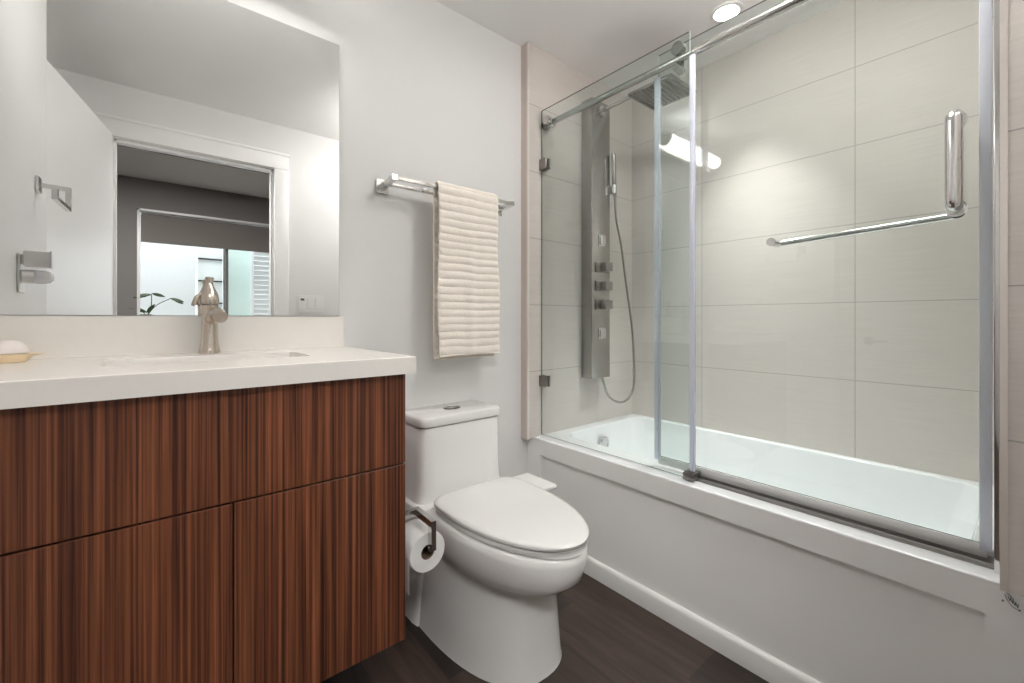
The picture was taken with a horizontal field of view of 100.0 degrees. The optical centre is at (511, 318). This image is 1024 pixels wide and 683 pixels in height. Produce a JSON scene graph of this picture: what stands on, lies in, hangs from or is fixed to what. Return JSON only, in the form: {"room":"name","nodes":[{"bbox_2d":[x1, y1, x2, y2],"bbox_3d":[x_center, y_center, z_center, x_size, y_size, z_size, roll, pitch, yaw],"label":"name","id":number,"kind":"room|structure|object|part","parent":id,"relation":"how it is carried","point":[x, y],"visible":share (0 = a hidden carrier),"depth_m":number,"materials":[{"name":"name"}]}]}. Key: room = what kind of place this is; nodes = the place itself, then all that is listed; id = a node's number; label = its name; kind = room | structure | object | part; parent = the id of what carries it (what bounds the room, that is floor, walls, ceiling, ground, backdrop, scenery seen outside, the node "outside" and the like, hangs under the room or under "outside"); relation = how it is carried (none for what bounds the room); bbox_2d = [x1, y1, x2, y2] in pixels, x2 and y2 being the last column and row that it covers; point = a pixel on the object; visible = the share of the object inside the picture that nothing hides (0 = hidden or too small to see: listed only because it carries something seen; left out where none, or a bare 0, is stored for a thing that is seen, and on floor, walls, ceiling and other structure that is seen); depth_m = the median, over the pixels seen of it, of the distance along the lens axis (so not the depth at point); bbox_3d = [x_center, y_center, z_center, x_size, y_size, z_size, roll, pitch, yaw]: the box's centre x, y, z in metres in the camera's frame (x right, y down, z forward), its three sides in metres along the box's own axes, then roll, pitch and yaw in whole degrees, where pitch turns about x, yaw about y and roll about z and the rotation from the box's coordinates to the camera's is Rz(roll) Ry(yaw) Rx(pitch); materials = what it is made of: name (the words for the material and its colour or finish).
{"room":"bathroom","nodes":[
{"label":"bathroom","id":0,"kind":"room"},
{"bbox_2d":[0,0,526,476],"bbox_3d":[-0.360,-0.124,1.806,2.950,2.368,0.120,0,0,-40],"label":"wall","id":1,"kind":"structure","parent":0,"point":[428,93],"depth_m":1.71,"materials":[{"name":"paint"}]},
{"bbox_2d":[0,0,338,315],"bbox_3d":[-0.922,-0.488,1.258,0.808,0.954,0.006,0,0,-40],"label":"wall mirror","id":2,"kind":"object","parent":1,"relation":"attached to","point":[150,150],"visible":1,"depth_m":1.21,"materials":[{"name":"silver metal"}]},
{"bbox_2d":[0,316,343,359],"bbox_3d":[-0.913,0.045,1.256,0.820,0.106,0.020,0,0,-40],"label":"backsplash","id":3,"kind":"structure","parent":1,"relation":"attached to","point":[55,337],"depth_m":1.18,"materials":[{"name":"white stone"}]},
{"bbox_2d":[0,374,404,682],"bbox_3d":[-0.757,0.492,1.067,0.817,0.701,0.509,0,0,-40],"label":"vanity cabinet","id":4,"kind":"object","parent":1,"relation":"attached to","point":[254,534],"visible":0.84,"depth_m":0.86,"materials":[{"name":"brown wood"}]},
{"bbox_3d":[-0.750,0.612,0.756,0.432,0.462,0.021,0,0,-40],"label":"door","id":5,"kind":"part","parent":4,"relation":"part of","materials":[{"name":"brown wood"}]},
{"bbox_3d":[-0.602,0.260,0.879,0.817,0.234,0.021,0,0,-40],"label":"drawer","id":6,"kind":"part","parent":4,"relation":"part of","materials":[{"name":"brown wood"}]},
{"bbox_2d":[0,316,415,409],"bbox_3d":[-0.743,0.067,1.065,0.837,0.150,0.530,0,0,-40],"label":"countertop","id":7,"kind":"structure","parent":4,"relation":"on","point":[84,358],"depth_m":1.06,"materials":[{"name":"white stone"}]},
{"bbox_2d":[0,353,43,362],"bbox_3d":[-1.137,0.088,0.969,0.088,0.018,0.075,0,0,-4],"label":"soap dish","id":8,"kind":"object","parent":7,"relation":"on","point":[14,358],"visible":0.84,"depth_m":0.96,"materials":[{"name":"yellow wood"}]},
{"bbox_2d":[0,340,28,354],"bbox_3d":[-1.142,0.067,0.969,0.069,0.038,0.059,0,0,-40],"label":"soap","id":9,"kind":"object","parent":8,"relation":"in","point":[7,347],"visible":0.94,"depth_m":0.96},
{"bbox_2d":[194,277,227,353],"bbox_3d":[-0.830,-0.011,1.201,0.144,0.218,0.063,0,0,32],"label":"faucet","id":10,"kind":"object","parent":7,"relation":"on","point":[211,314],"visible":1,"depth_m":1.21,"materials":[{"name":"silver metal"}]},
{"bbox_3d":[-0.866,-0.080,1.225,0.047,0.081,0.055,0,0,15],"label":"handle","id":11,"kind":"part","parent":10,"relation":"part of","materials":[{"name":"silver metal"}]},
{"bbox_3d":[-0.821,-0.008,1.189,0.117,0.050,0.034,0,0,43],"label":"spout","id":12,"kind":"part","parent":10,"relation":"part of","materials":[{"name":"silver metal"}]},
{"bbox_3d":[-0.434,0.612,1.018,0.382,0.462,0.021,0,0,-40],"label":"door","id":13,"kind":"part","parent":4,"relation":"part of","materials":[{"name":"brown wood"}]},
{"bbox_2d":[405,506,435,551],"bbox_3d":[-0.289,0.604,1.219,0.098,0.100,0.122,0,0,-40],"label":"toilet paper holder","id":14,"kind":"object","parent":4,"relation":"attached to","point":[420,513],"visible":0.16,"depth_m":1.21,"materials":[{"name":"silver metal"}]},
{"bbox_2d":[405,519,444,594],"bbox_3d":[-0.269,0.679,1.248,0.113,0.156,0.100,0,0,-40],"label":"toilet paper roll","id":15,"kind":"object","parent":14,"relation":"hanging from","point":[417,557],"visible":0.8,"depth_m":1.21,"materials":[{"name":"paper"}]},
{"bbox_2d":[376,174,514,216],"bbox_3d":[-0.243,-0.497,1.748,0.595,0.050,0.116,0,0,-40],"label":"towel bar","id":16,"kind":"object","parent":1,"relation":"attached to","point":[382,186],"visible":0.7,"depth_m":1.61,"materials":[{"name":"silver metal"}]},
{"bbox_3d":[-0.488,-0.497,1.615,0.048,0.050,0.010,0,0,-40],"label":"wall plate","id":17,"kind":"part","parent":16,"relation":"part of","materials":[{"name":"silver metal"}]},
{"bbox_2d":[433,181,499,359],"bbox_3d":[-0.178,-0.186,1.742,0.302,0.693,0.051,0,0,-40],"label":"hand towel","id":18,"kind":"object","parent":16,"relation":"hanging from","point":[466,286],"visible":1,"depth_m":1.71,"materials":[{"name":"white fabric"}]},
{"bbox_2d":[320,573,768,682],"bbox_3d":[0.214,1.110,1.113,2.950,0.100,1.980,0,0,-40],"label":"floor","id":19,"kind":"structure","parent":0,"point":[606,636],"depth_m":1.36,"materials":[{"name":"brown wood"}]},
{"bbox_2d":[404,400,588,682],"bbox_3d":[-0.011,0.702,1.514,0.541,0.714,0.762,0,0,-40],"label":"toilet","id":20,"kind":"object","parent":19,"relation":"on","point":[512,545],"visible":0.94,"depth_m":1.33,"materials":[{"name":"white ceramic"}]},
{"bbox_3d":[-0.238,0.525,1.691,0.380,0.269,0.196,0,0,-40],"label":"tank","id":21,"kind":"part","parent":20,"relation":"part of","materials":[{"name":"white ceramic"}]},
{"bbox_3d":[-0.238,0.369,1.691,0.364,0.038,0.199,0,0,-40],"label":"tank lid","id":22,"kind":"part","parent":20,"relation":"part of","materials":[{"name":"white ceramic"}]},
{"bbox_3d":[-0.044,0.858,1.454,0.391,0.404,0.705,0,0,-40],"label":"bowl","id":23,"kind":"part","parent":20,"relation":"part of","materials":[{"name":"white ceramic"}]},
{"bbox_3d":[0.019,0.644,1.387,0.366,0.018,0.524,0,0,-40],"label":"seat","id":24,"kind":"part","parent":20,"relation":"part of","materials":[{"name":"white plastic"}]},
{"bbox_3d":[0.016,0.623,1.390,0.374,0.018,0.536,0,0,-40],"label":"lid","id":25,"kind":"part","parent":20,"relation":"part of","materials":[{"name":"white plastic"}]},
{"bbox_2d":[527,414,1023,682],"bbox_3d":[0.918,0.811,1.690,0.796,0.496,1.688,0,0,-40],"label":"bathtub","id":26,"kind":"object","parent":19,"relation":"on","point":[833,602],"visible":0.88,"depth_m":1.35,"materials":[{"name":"white ceramic"}]},
{"bbox_3d":[0.486,0.652,2.252,0.072,0.072,0.012,0,0,-40],"label":"overflow plate","id":27,"kind":"part","parent":26,"relation":"part of","materials":[{"name":"silver metal"}]},
{"bbox_2d":[539,31,695,476],"bbox_3d":[0.389,-0.225,1.787,0.032,1.567,0.771,0,0,-40],"label":"fixed glass panel","id":28,"kind":"object","parent":26,"relation":"on","point":[544,164],"visible":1,"depth_m":1.49,"materials":[{"name":"glass"}]},
{"bbox_2d":[584,555,820,682],"bbox_3d":[0.608,1.023,1.433,0.014,0.072,1.688,0,0,-40],"label":"baseboard","id":29,"kind":"structure","parent":26,"relation":"attached to","point":[764,665],"depth_m":1.41,"materials":[{"name":"paint"}]},
{"bbox_2d":[683,469,993,569],"bbox_3d":[0.870,0.549,1.251,0.096,0.028,0.740,0,0,-40],"label":"door track","id":30,"kind":"object","parent":26,"relation":"on","point":[988,562],"visible":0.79,"depth_m":1.17,"materials":[{"name":"metal"}]},
{"bbox_2d":[521,41,631,439],"bbox_3d":[0.418,-0.369,2.341,0.936,1.878,0.049,0,0,-40],"label":"wall","id":31,"kind":"structure","parent":0,"point":[571,400],"depth_m":2.17,"materials":[{"name":"tile"}]},
{"bbox_2d":[581,73,696,403],"bbox_3d":[0.667,-0.338,2.169,0.416,1.613,0.538,0,0,-40],"label":"shower panel","id":32,"kind":"object","parent":31,"relation":"attached to","point":[596,266],"visible":0.93,"depth_m":2.25,"materials":[{"name":"metal"}]},
{"bbox_3d":[0.484,-0.075,2.240,0.092,0.054,0.048,0,0,-40],"label":"knob","id":33,"kind":"part","parent":32,"relation":"part of","materials":[{"name":"metal"}]},
{"bbox_3d":[0.484,-0.172,2.240,0.092,0.054,0.048,0,0,-40],"label":"knob","id":34,"kind":"part","parent":32,"relation":"part of","materials":[{"name":"metal"}]},
{"bbox_3d":[0.484,-0.272,2.240,0.092,0.054,0.048,0,0,-40],"label":"knob","id":35,"kind":"part","parent":32,"relation":"part of","materials":[{"name":"metal"}]},
{"bbox_3d":[0.583,-1.087,2.118,0.052,0.059,0.362,0,0,-40],"label":"rain arm","id":36,"kind":"part","parent":32,"relation":"part of","materials":[{"name":"silver metal"}]},
{"bbox_2d":[542,0,807,129],"bbox_3d":[0.623,-0.945,1.524,0.061,0.047,1.476,0,0,-40],"label":"shower rail","id":37,"kind":"object","parent":31,"relation":"attached to","point":[548,122],"visible":0.99,"depth_m":1.54,"materials":[{"name":"metal"}]},
{"bbox_2d":[654,0,992,557],"bbox_3d":[0.840,-0.228,1.332,0.135,1.564,0.869,0,0,-37],"label":"door","id":38,"kind":"structure","parent":37,"relation":"hanging from","point":[955,206],"depth_m":1.01,"materials":[{"name":"clear glass"}]},
{"bbox_3d":[1.042,-0.370,1.011,0.070,0.249,0.039,0,0,-40],"label":"pull handle","id":39,"kind":"part","parent":38,"relation":"part of","materials":[{"name":"silver metal"}]},
{"bbox_2d":[435,0,846,95],"bbox_3d":[0.214,-1.368,1.113,2.950,0.120,1.980,0,0,-40],"label":"ceiling","id":40,"kind":"structure","parent":0,"point":[597,38],"depth_m":1.93,"materials":[{"name":"paint"}]},
{"bbox_2d":[709,1,743,23],"bbox_3d":[0.914,-1.304,1.829,0.132,0.006,0.132,0,0,-40],"label":"recessed light","id":41,"kind":"object","parent":40,"relation":"in","point":[722,12],"visible":0.93,"depth_m":1.82,"materials":[{"name":"paint"}]},
{"bbox_2d":[632,0,993,484],"bbox_3d":[1.340,-0.124,1.923,0.150,2.368,1.777,0,0,-40],"label":"wall","id":42,"kind":"structure","parent":0,"point":[861,346],"depth_m":1.82,"materials":[{"name":"tile"}]},
{"bbox_2d":[1000,0,1023,596],"bbox_3d":[1.427,-0.373,1.046,0.836,1.870,0.290,0,0,-40],"label":"wall","id":43,"kind":"structure","parent":0,"point":[1011,11],"depth_m":0.88,"materials":[{"name":"tile"}]},
{"bbox_2d":[994,0,999,574],"bbox_3d":[1.087,-0.218,0.958,0.040,1.563,0.014,0,0,-40],"label":"channel","id":44,"kind":"object","parent":43,"relation":"attached to","point":[996,2],"visible":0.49,"depth_m":0.95,"materials":[{"name":"silver metal"}]}
]}

